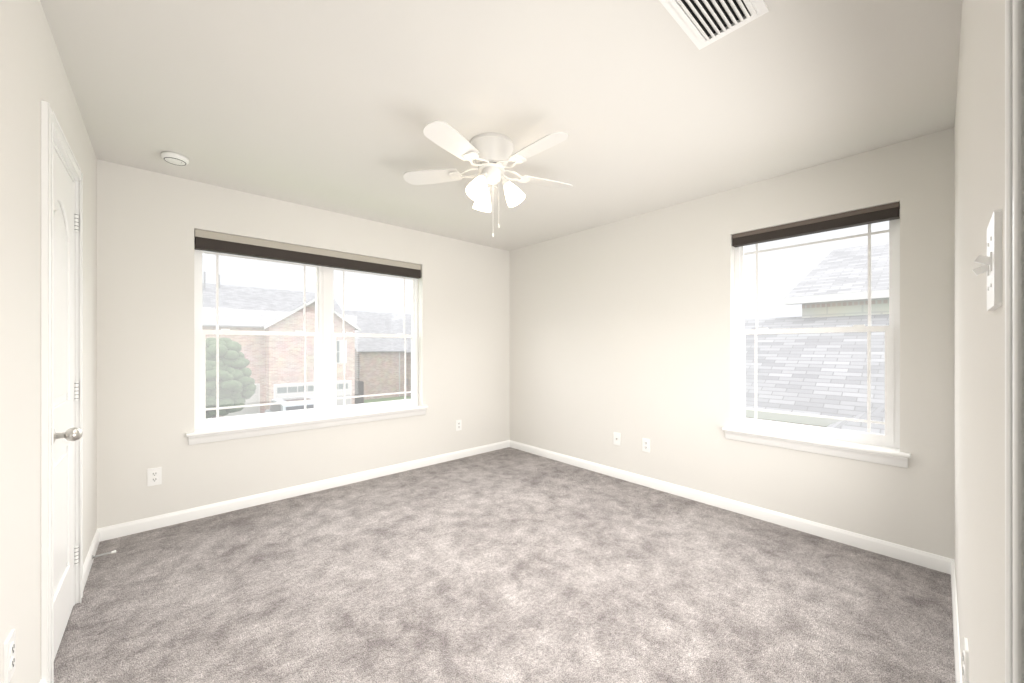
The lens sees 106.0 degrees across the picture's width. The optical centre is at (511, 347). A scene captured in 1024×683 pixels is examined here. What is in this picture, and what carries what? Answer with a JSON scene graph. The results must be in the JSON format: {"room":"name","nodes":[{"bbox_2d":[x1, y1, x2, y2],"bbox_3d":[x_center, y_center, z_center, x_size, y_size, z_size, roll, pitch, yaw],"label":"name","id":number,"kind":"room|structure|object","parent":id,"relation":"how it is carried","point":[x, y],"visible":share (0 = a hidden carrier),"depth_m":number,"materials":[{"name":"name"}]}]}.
{"room":"empty bedroom","nodes":[
{"label":"empty bedroom","id":0,"kind":"room"},
{"bbox_2d":[0,0,99,682],"bbox_3d":[-1.481,0.020,1.055,0.150,2.440,3.950,0,0,-42],"label":"wall","id":1,"kind":"structure","parent":0,"point":[32,71],"depth_m":1.21,"materials":[{"name":"paint"}]},
{"bbox_2d":[4,629,14,682],"bbox_3d":[-1.385,0.855,1.067,0.009,0.117,0.072,0,0,-42],"label":"electrical outlet","id":2,"kind":"object","parent":1,"relation":"attached to","point":[9,656],"visible":1,"depth_m":1.05,"materials":[{"name":"white plastic"}]},
{"bbox_2d":[41,100,82,682],"bbox_3d":[-1.942,0.189,1.582,0.170,2.102,0.754,0,0,-42],"label":"door frame","id":3,"kind":"structure","parent":1,"relation":"attached to","point":[52,132],"depth_m":1.39,"materials":[{"name":"white wood"}]},
{"bbox_2d":[73,212,78,566],"bbox_3d":[-2.093,0.200,1.854,0.016,1.690,0.036,0,0,-42],"label":"closet door hinges","id":4,"kind":"object","parent":3,"relation":"attached to","point":[75,389],"visible":1,"depth_m":1.85,"materials":[{"name":"white metal"}]},
{"bbox_2d":[51,143,73,667],"bbox_3d":[-1.908,0.224,1.612,0.035,2.020,0.604,0,0,-42],"label":"closet door","id":5,"kind":"structure","parent":1,"relation":"in","point":[63,392],"depth_m":1.66,"materials":[{"name":"white wood"}]},
{"bbox_2d":[51,427,82,444],"bbox_3d":[-1.700,0.335,1.473,0.084,0.066,0.074,0,0,-42],"label":"door handle","id":6,"kind":"object","parent":5,"relation":"attached to","point":[73,434],"depth_m":1.46,"materials":[{"name":"silver metal"}]},
{"bbox_2d":[83,528,103,589],"bbox_3d":[-2.385,1.198,2.180,0.013,0.083,0.728,0,0,-42],"label":"baseboard","id":7,"kind":"structure","parent":1,"relation":"attached to","point":[99,535],"depth_m":2.22,"materials":[{"name":"white wood"}]},
{"bbox_2d":[92,550,115,558],"bbox_3d":[-2.353,1.195,2.227,0.097,0.022,0.021,0,0,-42],"label":"spring","id":8,"kind":"object","parent":7,"relation":"attached to","point":[103,554],"visible":1,"depth_m":2.23,"materials":[{"name":"silver metal"}]},
{"bbox_2d":[100,160,507,527],"bbox_3d":[-1.393,0.020,3.691,3.510,2.440,0.150,0,0,-42],"label":"wall","id":9,"kind":"structure","parent":0,"point":[149,220],"depth_m":2.92,"materials":[{"name":"paint"}]},
{"bbox_2d":[147,467,161,485],"bbox_3d":[-2.443,0.885,2.638,0.072,0.117,0.009,0,0,-42],"label":"electrical outlet","id":10,"kind":"object","parent":9,"relation":"attached to","point":[154,476],"visible":1,"depth_m":2.63,"materials":[{"name":"white plastic"}]},
{"bbox_2d":[102,440,507,540],"bbox_3d":[-1.350,1.198,3.621,3.480,0.083,0.013,0,0,-42],"label":"baseboard","id":11,"kind":"structure","parent":9,"relation":"attached to","point":[137,526],"depth_m":3.11,"materials":[{"name":"white wood"}]},
{"bbox_2d":[194,238,417,429],"bbox_3d":[-1.690,-0.115,3.483,1.830,1.490,0.062,0,0,-42],"label":"window","id":12,"kind":"structure","parent":9,"relation":"in","point":[276,340],"depth_m":3.32,"materials":[{"name":"clear glass"}]},
{"bbox_2d":[194,229,420,278],"bbox_3d":[-1.646,-0.790,3.434,1.822,0.138,0.065,0,0,-42],"label":"window blind","id":13,"kind":"object","parent":12,"relation":"attached to","point":[210,241],"visible":1,"depth_m":3.25,"materials":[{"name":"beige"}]},
{"bbox_2d":[186,405,427,444],"bbox_3d":[-1.628,0.656,3.415,1.920,0.088,0.140,0,0,-42],"label":"sill","id":14,"kind":"structure","parent":9,"relation":"attached to","point":[207,435],"depth_m":3.21,"materials":[{"name":"white wood"}]},
{"bbox_2d":[456,420,461,430],"bbox_3d":[-0.593,0.870,4.305,0.072,0.117,0.009,0,0,-42],"label":"electrical outlet","id":15,"kind":"object","parent":9,"relation":"attached to","point":[458,425],"visible":1,"depth_m":4.30,"materials":[{"name":"white plastic"}]},
{"bbox_2d":[40,0,961,250],"bbox_3d":[-0.118,-1.260,2.283,3.820,0.120,3.950,0,0,-42],"label":"ceiling","id":16,"kind":"structure","parent":0,"point":[646,106],"depth_m":1.83,"materials":[{"name":"paint"}]},
{"bbox_2d":[161,152,188,165],"bbox_3d":[-2.117,-1.181,2.426,0.136,0.038,0.136,0,0,-42],"label":"smoke detector","id":17,"kind":"object","parent":16,"relation":"attached to","point":[175,158],"visible":1,"depth_m":2.40,"materials":[{"name":"white plastic"}]},
{"bbox_2d":[403,121,572,236],"bbox_3d":[-0.089,-0.919,2.255,1.065,0.561,1.024,0,0,-42],"label":"ceiling fan","id":18,"kind":"object","parent":16,"relation":"hanging from","point":[490,154],"visible":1,"depth_m":2.21,"materials":[{"name":"white"}]},
{"bbox_2d":[659,0,768,49],"bbox_3d":[0.701,-1.214,1.344,0.360,0.073,0.240,0,0,-42],"label":"ceiling vent","id":19,"kind":"object","parent":16,"relation":"in","point":[703,23],"visible":1,"depth_m":1.38,"materials":[{"name":"white metal"}]},
{"bbox_2d":[51,447,955,682],"bbox_3d":[-0.118,1.300,2.283,3.820,0.120,3.950,0,0,-42],"label":"floor","id":20,"kind":"structure","parent":0,"point":[508,565],"depth_m":1.94,"materials":[{"name":"grey carpet"}]},
{"bbox_2d":[508,131,939,554],"bbox_3d":[1.246,0.020,3.510,0.150,2.440,3.950,0,0,-42],"label":"wall","id":21,"kind":"structure","parent":0,"point":[584,344],"depth_m":3.09,"materials":[{"name":"paint"}]},
{"bbox_2d":[613,432,619,445],"bbox_3d":[0.994,0.870,3.667,0.015,0.117,0.072,0,0,-42],"label":"outlet","id":22,"kind":"object","parent":21,"relation":"attached to","point":[616,438],"visible":1,"depth_m":3.67,"materials":[{"name":"white plastic"}]},
{"bbox_2d":[642,438,649,452],"bbox_3d":[1.197,0.875,3.446,0.009,0.117,0.072,0,0,-42],"label":"electrical outlet","id":23,"kind":"object","parent":21,"relation":"attached to","point":[645,445],"visible":1,"depth_m":3.44,"materials":[{"name":"white plastic"}]},
{"bbox_2d":[508,440,943,571],"bbox_3d":[1.186,1.198,3.456,0.013,0.083,3.650,0,0,-42],"label":"baseboard","id":24,"kind":"structure","parent":21,"relation":"attached to","point":[915,556],"depth_m":2.75,"materials":[{"name":"white wood"}]},
{"bbox_2d":[722,426,910,467],"bbox_3d":[1.987,0.656,2.616,0.140,0.088,1.000,0,0,-42],"label":"sill","id":25,"kind":"structure","parent":21,"relation":"attached to","point":[868,453],"depth_m":2.52,"materials":[{"name":"white wood"}]},
{"bbox_2d":[735,209,899,448],"bbox_3d":[2.056,-0.115,2.679,0.059,1.490,0.910,0,0,-42],"label":"window","id":26,"kind":"structure","parent":21,"relation":"in","point":[817,334],"depth_m":2.61,"materials":[{"name":"glass"}]},
{"bbox_2d":[732,202,899,246],"bbox_3d":[2.006,-0.816,2.634,0.065,0.087,0.902,0,0,-42],"label":"window blind","id":27,"kind":"object","parent":26,"relation":"attached to","point":[877,214],"visible":0.98,"depth_m":2.55,"materials":[{"name":"brown"}]},
{"bbox_2d":[940,0,1004,682],"bbox_3d":[1.140,0.020,0.878,3.510,2.440,0.180,0,0,-42],"label":"wall","id":28,"kind":"structure","parent":0,"point":[972,152],"depth_m":0.85,"materials":[{"name":"paint"}]},
{"bbox_2d":[944,557,961,682],"bbox_3d":[1.372,1.198,1.176,2.708,0.083,0.013,0,0,-42],"label":"baseboard","id":29,"kind":"structure","parent":28,"relation":"attached to","point":[949,564],"depth_m":1.67,"materials":[{"name":"white wood"}]},
{"bbox_2d":[963,637,968,682],"bbox_3d":[1.242,0.870,1.057,0.072,0.117,0.009,0,0,-42],"label":"electrical outlet","id":30,"kind":"object","parent":28,"relation":"attached to","point":[966,664],"visible":1,"depth_m":1.03,"materials":[{"name":"white plastic"}]},
{"bbox_2d":[972,209,1001,310],"bbox_3d":[0.632,-0.110,0.516,0.116,0.117,0.020,0,0,-42],"label":"light switch","id":31,"kind":"object","parent":28,"relation":"attached to","point":[991,261],"visible":1,"depth_m":0.48,"materials":[{"name":"white plastic"}]},
{"bbox_2d":[1005,0,1023,682],"bbox_3d":[0.130,0.189,-0.038,0.762,2.102,0.170,0,0,-42],"label":"trim","id":32,"kind":"structure","parent":28,"relation":"attached to","point":[1014,341],"depth_m":0.24,"materials":[{"name":"white wood"}]}
]}

